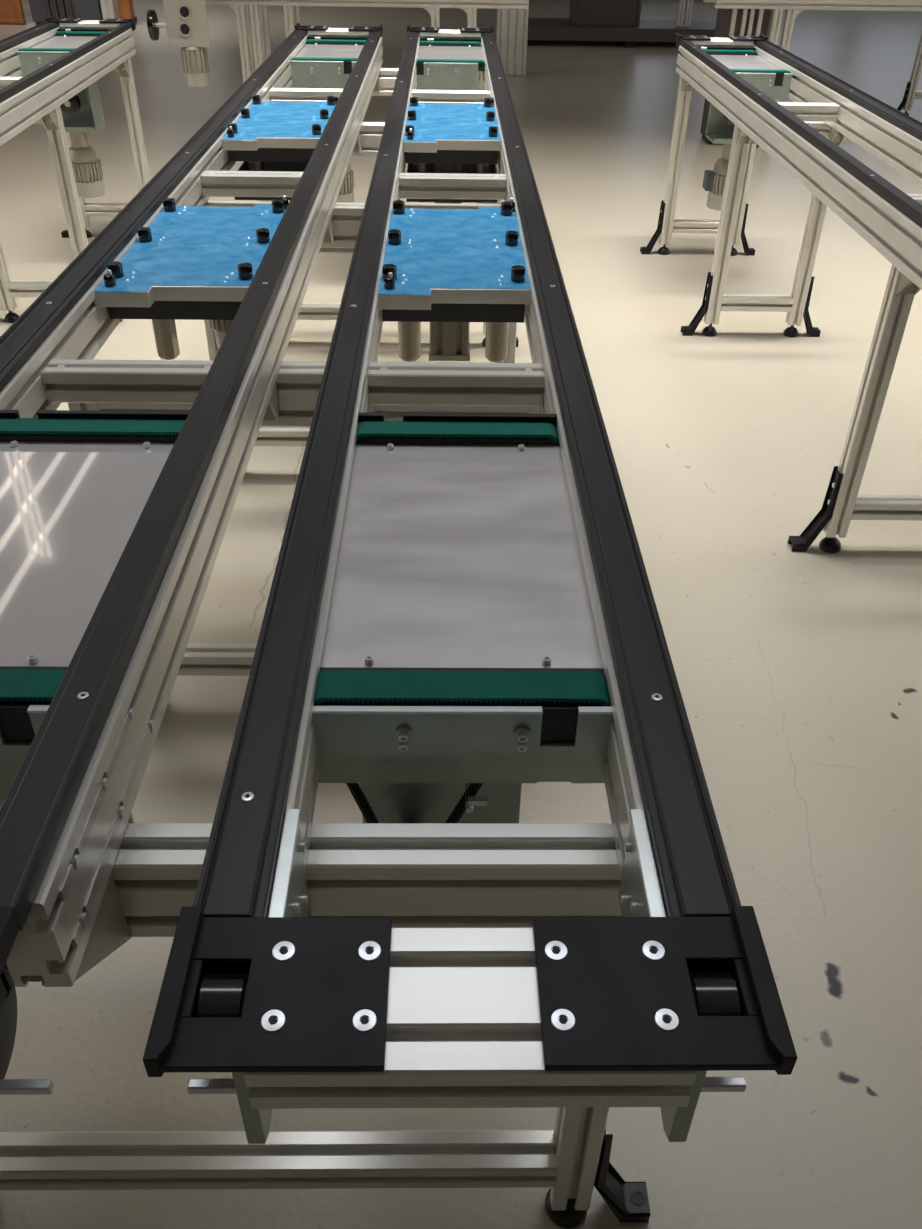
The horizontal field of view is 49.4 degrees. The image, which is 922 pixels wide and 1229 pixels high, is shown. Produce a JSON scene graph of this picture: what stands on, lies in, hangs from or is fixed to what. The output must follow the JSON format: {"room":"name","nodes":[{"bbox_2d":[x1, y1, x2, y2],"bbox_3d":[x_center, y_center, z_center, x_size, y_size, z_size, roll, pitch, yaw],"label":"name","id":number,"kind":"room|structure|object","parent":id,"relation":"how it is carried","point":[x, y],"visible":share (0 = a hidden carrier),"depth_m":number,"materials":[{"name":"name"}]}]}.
{"room":"factory floor","nodes":[
{"label":"factory floor","id":0,"kind":"room"},
{"bbox_2d":[0,0,921,1228],"bbox_3d":[-0.087,-2.328,5.742,18.000,0.200,22.000,0,37,-1],"label":"floor","id":1,"kind":"structure","parent":0,"point":[798,673],"depth_m":2.44,"materials":[{"name":"beige concrete"}]},
{"bbox_2d":[0,0,25,24],"bbox_3d":[-5.460,-7.376,10.668,1.180,1.900,0.075,0,37,-1],"label":"wooden panel","id":2,"kind":"object","parent":1,"relation":"on","point":[11,11],"visible":1,"depth_m":11.16,"materials":[{"name":"brown wood"}]},
{"bbox_2d":[0,106,121,322],"bbox_3d":[-1.604,-1.453,3.715,0.540,0.767,0.124,-1,37,-2],"label":"support stand","id":3,"kind":"object","parent":1,"relation":"on","point":[53,123],"visible":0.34,"depth_m":3.73,"materials":[{"name":"metal"}]},
{"bbox_2d":[0,16,136,145],"bbox_3d":[-1.554,-1.221,2.649,0.388,0.134,4.811,-1,37,-2],"label":"track","id":4,"kind":"object","parent":3,"relation":"on","point":[25,100],"visible":0.94,"depth_m":3.79,"materials":[{"name":"metal"}]},
{"bbox_2d":[16,29,110,76],"bbox_3d":[-1.643,-2.376,4.239,0.278,0.105,0.588,-1,37,-2],"label":"conveyor lift unit","id":5,"kind":"object","parent":4,"relation":"attached to","point":[36,56],"visible":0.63,"depth_m":4.14,"materials":[{"name":"metal"}]},
{"bbox_2d":[60,81,105,197],"bbox_3d":[-1.649,-2.066,4.321,0.200,0.490,0.154,0,37,-1],"label":"motor","id":6,"kind":"object","parent":4,"relation":"attached to","point":[82,113],"visible":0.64,"depth_m":4.33,"materials":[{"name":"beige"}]},
{"bbox_2d":[29,0,102,24],"bbox_3d":[-4.393,-7.450,10.877,0.760,1.800,0.555,0,37,-1],"label":"tall cabinet","id":7,"kind":"object","parent":1,"relation":"on","point":[40,9],"visible":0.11,"depth_m":11.13,"materials":[{"name":"grey metal"}]},
{"bbox_2d":[61,58,149,237],"bbox_3d":[-1.653,-2.126,4.622,0.540,0.767,0.124,-1,37,-2],"label":"support stand","id":8,"kind":"object","parent":1,"relation":"on","point":[125,71],"visible":0.27,"depth_m":4.63,"materials":[{"name":"metal"}]},
{"bbox_2d":[100,0,117,18],"bbox_3d":[-3.902,-7.236,10.766,0.160,1.600,0.160,0,37,-1],"label":"post","id":9,"kind":"object","parent":1,"relation":"on","point":[109,11],"visible":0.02,"depth_m":11.10,"materials":[{"name":"metal"}]},
{"bbox_2d":[117,0,136,24],"bbox_3d":[-3.748,-7.309,10.869,0.150,1.600,0.170,0,37,-1],"label":"post","id":10,"kind":"object","parent":1,"relation":"on","point":[126,10],"visible":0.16,"depth_m":11.20,"materials":[{"name":"brown wood"}]},
{"bbox_2d":[68,362,540,704],"bbox_3d":[-0.259,-0.089,1.905,1.008,0.767,0.140,0,37,-1],"label":"support stand","id":11,"kind":"object","parent":1,"relation":"on","point":[293,399],"visible":0.05,"depth_m":1.73,"materials":[{"name":"metal"}]},
{"bbox_2d":[0,23,382,1094],"bbox_3d":[-0.510,-1.125,2.542,0.433,0.134,4.815,0,37,-1],"label":"track","id":12,"kind":"object","parent":11,"relation":"on","point":[65,813],"visible":0.96,"depth_m":1.19,"materials":[{"name":"metal"}]},
{"bbox_2d":[0,410,189,822],"bbox_3d":[-0.496,0.078,1.232,0.283,0.435,0.588,0,37,-1],"label":"conveyor lift unit","id":13,"kind":"object","parent":12,"relation":"attached to","point":[76,485],"visible":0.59,"depth_m":1.15,"materials":[{"name":"metal"}]},
{"bbox_2d":[94,195,288,359],"bbox_3d":[-0.503,-0.646,2.013,0.273,0.247,0.570,0,37,-1],"label":"table","id":14,"kind":"object","parent":12,"relation":"on","point":[192,262],"visible":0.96,"depth_m":1.87,"materials":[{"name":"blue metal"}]},
{"bbox_2d":[221,94,337,200],"bbox_3d":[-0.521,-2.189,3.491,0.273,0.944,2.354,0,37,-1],"label":"table","id":15,"kind":"object","parent":12,"relation":"on","point":[267,136],"visible":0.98,"depth_m":2.84,"materials":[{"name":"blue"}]},
{"bbox_2d":[235,161,307,199],"bbox_3d":[-0.516,-1.399,3.064,0.260,0.105,0.600,0,37,-1],"label":"crossbar","id":16,"kind":"object","parent":15,"relation":"on","point":[246,165],"depth_m":3.09,"materials":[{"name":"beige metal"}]},
{"bbox_2d":[289,37,366,87],"bbox_3d":[-0.532,-2.279,4.134,0.278,0.105,0.588,0,37,-1],"label":"conveyor lift unit","id":17,"kind":"object","parent":12,"relation":"attached to","point":[325,62],"visible":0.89,"depth_m":3.92,"materials":[{"name":"metal"}]},
{"bbox_2d":[308,87,353,202],"bbox_3d":[-0.512,-1.903,4.059,0.200,0.490,0.154,0,37,-1],"label":"motor","id":18,"kind":"object","parent":12,"relation":"attached to","point":[346,194],"visible":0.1,"depth_m":4.12,"materials":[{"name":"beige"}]},
{"bbox_2d":[143,25,797,1143],"bbox_3d":[-0.021,-1.123,2.550,0.388,0.134,4.811,0,37,-1],"label":"track","id":19,"kind":"object","parent":11,"relation":"on","point":[636,1008],"visible":0.94,"depth_m":0.67,"materials":[{"name":"metal"}]},
{"bbox_2d":[269,1017,277,1024],"bbox_3d":[-0.113,0.246,0.605,0.005,0.003,0.005,-19,41,-25],"label":"socket","id":20,"kind":"object","parent":19,"relation":"attached to","point":[272,1020],"depth_m":0.60,"materials":[{"name":"grey metal"}]},
{"bbox_2d":[280,948,287,953],"bbox_3d":[-0.114,0.217,0.644,0.005,0.003,0.005,0,37,-1],"label":"socket","id":21,"kind":"object","parent":19,"relation":"attached to","point":[282,950],"depth_m":0.64,"materials":[{"name":"grey metal"}]},
{"bbox_2d":[360,1017,368,1023],"bbox_3d":[-0.058,0.246,0.606,0.005,0.003,0.005,-19,41,-25],"label":"socket","id":22,"kind":"object","parent":19,"relation":"attached to","point":[363,1020],"depth_m":0.61,"materials":[{"name":"grey metal"}]},
{"bbox_2d":[366,948,373,953],"bbox_3d":[-0.059,0.217,0.645,0.005,0.003,0.005,0,37,-1],"label":"socket","id":23,"kind":"object","parent":19,"relation":"attached to","point":[368,950],"depth_m":0.64,"materials":[{"name":"grey metal"}]},
{"bbox_2d":[416,38,485,89],"bbox_3d":[-0.062,-2.145,4.240,0.308,0.435,0.588,0,37,-1],"label":"conveyor lift unit","id":24,"kind":"object","parent":19,"relation":"attached to","point":[442,64],"visible":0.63,"depth_m":3.94,"materials":[{"name":"metal"}]},
{"bbox_2d":[402,96,500,203],"bbox_3d":[-0.030,-1.376,3.049,0.273,0.295,0.663,0,37,-1],"label":"table","id":25,"kind":"object","parent":19,"relation":"on","point":[438,138],"visible":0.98,"depth_m":2.86,"materials":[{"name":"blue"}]},
{"bbox_2d":[406,163,496,202],"bbox_3d":[-0.029,-1.397,3.072,0.260,0.105,0.600,0,37,-1],"label":"crossbar","id":26,"kind":"object","parent":25,"relation":"on","point":[412,167],"depth_m":2.95,"materials":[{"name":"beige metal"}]},
{"bbox_2d":[377,198,530,362],"bbox_3d":[-0.016,-0.625,2.035,0.273,0.295,0.570,0,37,-1],"label":"table","id":27,"kind":"object","parent":19,"relation":"on","point":[448,269],"visible":1,"depth_m":1.91,"materials":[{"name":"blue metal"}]},
{"bbox_2d":[311,412,613,822],"bbox_3d":[-0.009,0.080,1.240,0.283,0.435,0.588,0,37,-1],"label":"conveyor lift unit","id":28,"kind":"object","parent":19,"relation":"attached to","point":[461,665],"visible":0.88,"depth_m":1.03,"materials":[{"name":"metal"}]},
{"bbox_2d":[395,726,411,738],"bbox_3d":[-0.052,0.106,0.903,0.015,0.015,0.003,0,37,-1],"label":"screw","id":29,"kind":"object","parent":28,"relation":"in","point":[401,732],"depth_m":0.90,"materials":[{"name":"silver metal"}]},
{"bbox_2d":[514,726,530,738],"bbox_3d":[0.055,0.107,0.905,0.015,0.015,0.003,0,37,-1],"label":"bolt","id":30,"kind":"object","parent":28,"relation":"in","point":[520,732],"depth_m":0.90,"materials":[{"name":"silver metal"}]},
{"bbox_2d":[552,947,559,953],"bbox_3d":[0.061,0.217,0.647,0.005,0.003,0.005,0,37,-1],"label":"socket","id":31,"kind":"object","parent":19,"relation":"attached to","point":[555,950],"depth_m":0.65,"materials":[{"name":"grey metal"}]},
{"bbox_2d":[559,1016,566,1023],"bbox_3d":[0.062,0.246,0.608,0.005,0.003,0.005,19,40,23],"label":"socket","id":32,"kind":"object","parent":19,"relation":"attached to","point":[562,1019],"depth_m":0.61,"materials":[{"name":"grey metal"}]},
{"bbox_2d":[649,947,657,953],"bbox_3d":[0.124,0.218,0.648,0.005,0.003,0.005,0,37,-1],"label":"socket","id":33,"kind":"object","parent":19,"relation":"attached to","point":[652,950],"depth_m":0.65,"materials":[{"name":"grey metal"}]},
{"bbox_2d":[662,1016,670,1022],"bbox_3d":[0.125,0.247,0.609,0.005,0.003,0.005,-19,41,-25],"label":"socket","id":34,"kind":"object","parent":19,"relation":"attached to","point":[665,1019],"depth_m":0.61,"materials":[{"name":"grey metal"}]},
{"bbox_2d":[0,823,650,1228],"bbox_3d":[-0.247,0.530,1.071,1.008,0.767,0.188,0,37,-1],"label":"support stand","id":35,"kind":"object","parent":1,"relation":"on","point":[416,875],"visible":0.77,"depth_m":0.91,"materials":[{"name":"metal"}]},
{"bbox_2d":[204,201,516,446],"bbox_3d":[-0.270,-0.704,2.735,1.008,0.767,0.140,0,37,-1],"label":"support stand","id":36,"kind":"object","parent":1,"relation":"on","point":[342,230],"visible":0.03,"depth_m":2.57,"materials":[{"name":"metal"}]},
{"bbox_2d":[205,0,527,87],"bbox_3d":[-0.615,-3.584,6.509,2.040,0.890,0.396,0,37,-1],"label":"conveyor","id":37,"kind":"object","parent":1,"relation":"on","point":[256,15],"visible":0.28,"depth_m":6.17,"materials":[{"name":"metal"}]},
{"bbox_2d":[147,0,209,87],"bbox_3d":[-1.611,-3.449,5.956,0.330,0.495,0.628,0,37,-1],"label":"motor","id":38,"kind":"object","parent":37,"relation":"attached to","point":[186,24],"visible":1,"depth_m":5.73,"materials":[{"name":"grey metal"}]},
{"bbox_2d":[260,122,517,346],"bbox_3d":[-0.281,-1.314,3.557,1.008,0.767,0.140,0,37,-1],"label":"support stand","id":39,"kind":"object","parent":1,"relation":"on","point":[368,141],"visible":0.11,"depth_m":3.43,"materials":[{"name":"metal"}]},
{"bbox_2d":[295,68,485,251],"bbox_3d":[-0.294,-1.997,4.478,1.008,0.767,0.140,0,37,-1],"label":"support stand","id":40,"kind":"object","parent":1,"relation":"on","point":[384,86],"visible":0.04,"depth_m":4.29,"materials":[{"name":"metal"}]},
{"bbox_2d":[496,0,528,76],"bbox_3d":[0.444,-5.281,8.478,0.270,1.300,0.110,0,37,-1],"label":"column","id":41,"kind":"structure","parent":1,"relation":"on","point":[512,24],"depth_m":8.66,"materials":[{"name":"metal"}]},
{"bbox_2d":[527,18,715,47],"bbox_3d":[1.747,-6.166,10.641,2.400,0.180,0.800,0,37,-1],"label":"platform","id":42,"kind":"object","parent":1,"relation":"on","point":[552,29],"visible":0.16,"depth_m":10.31,"materials":[{"name":"grey"}]},
{"bbox_2d":[569,0,641,25],"bbox_3d":[1.503,-6.593,10.370,0.700,0.818,0.520,0,37,-1],"label":"crate","id":43,"kind":"object","parent":42,"relation":"on","point":[582,12],"visible":1,"depth_m":10.36,"materials":[{"name":"grey"}]},
{"bbox_2d":[676,0,693,26],"bbox_3d":[2.580,-6.450,10.193,0.750,0.828,0.060,0,37,-1],"label":"frame","id":44,"kind":"object","parent":42,"relation":"on","point":[689,4],"visible":0.66,"depth_m":10.35,"materials":[{"name":"metal"}]},
{"bbox_2d":[640,76,755,255],"bbox_3d":[1.130,-2.007,4.524,0.540,0.767,0.124,0,37,-1],"label":"support stand","id":45,"kind":"object","parent":1,"relation":"on","point":[667,225],"visible":0.67,"depth_m":4.63,"materials":[{"name":"metal"}]},
{"bbox_2d":[700,8,770,144],"bbox_3d":[1.787,-3.518,6.561,0.275,0.785,0.290,0,37,-1],"label":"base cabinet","id":46,"kind":"object","parent":1,"relation":"on","point":[729,22],"visible":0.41,"depth_m":6.29,"materials":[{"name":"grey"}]},
{"bbox_2d":[680,121,845,336],"bbox_3d":[1.142,-1.391,3.693,0.540,0.767,0.124,0,37,-1],"label":"support stand","id":47,"kind":"object","parent":1,"relation":"on","point":[796,305],"visible":0.76,"depth_m":3.78,"materials":[{"name":"metal"}]},
{"bbox_2d":[674,33,921,289],"bbox_3d":[1.135,-1.028,2.448,0.388,0.134,4.811,0,37,-1],"label":"track","id":48,"kind":"object","parent":47,"relation":"on","point":[888,218],"visible":0.95,"depth_m":2.97,"materials":[{"name":"metal"}]},
{"bbox_2d":[702,103,755,210],"bbox_3d":[1.133,-1.956,4.192,0.200,0.490,0.154,0,37,-1],"label":"motor","id":49,"kind":"object","parent":48,"relation":"attached to","point":[719,130],"visible":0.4,"depth_m":4.21,"materials":[{"name":"grey metal"}]},
{"bbox_2d":[699,47,792,99],"bbox_3d":[1.115,-2.183,4.041,0.278,0.105,0.588,0,37,-1],"label":"conveyor lift unit","id":50,"kind":"object","parent":48,"relation":"attached to","point":[763,74],"visible":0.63,"depth_m":3.84,"materials":[{"name":"metal"}]},
{"bbox_2d":[703,0,921,147],"bbox_3d":[2.835,-3.578,6.562,2.540,0.908,0.396,0,37,-1],"label":"conveyor","id":51,"kind":"object","parent":1,"relation":"on","point":[793,8],"visible":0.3,"depth_m":6.19,"materials":[{"name":"metal"}]},
{"bbox_2d":[788,264,921,552],"bbox_3d":[1.159,-0.468,2.448,0.540,0.767,0.124,0,37,-1],"label":"support stand","id":52,"kind":"object","parent":1,"relation":"on","point":[842,504],"visible":0.86,"depth_m":2.51,"materials":[{"name":"metal"}]},
{"bbox_2d":[897,32,921,114],"bbox_3d":[3.944,-4.132,7.324,1.378,0.920,0.058,0,37,-1],"label":"support stand","id":53,"kind":"object","parent":1,"relation":"on","point":[910,94],"visible":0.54,"depth_m":7.45,"materials":[{"name":"metal"}]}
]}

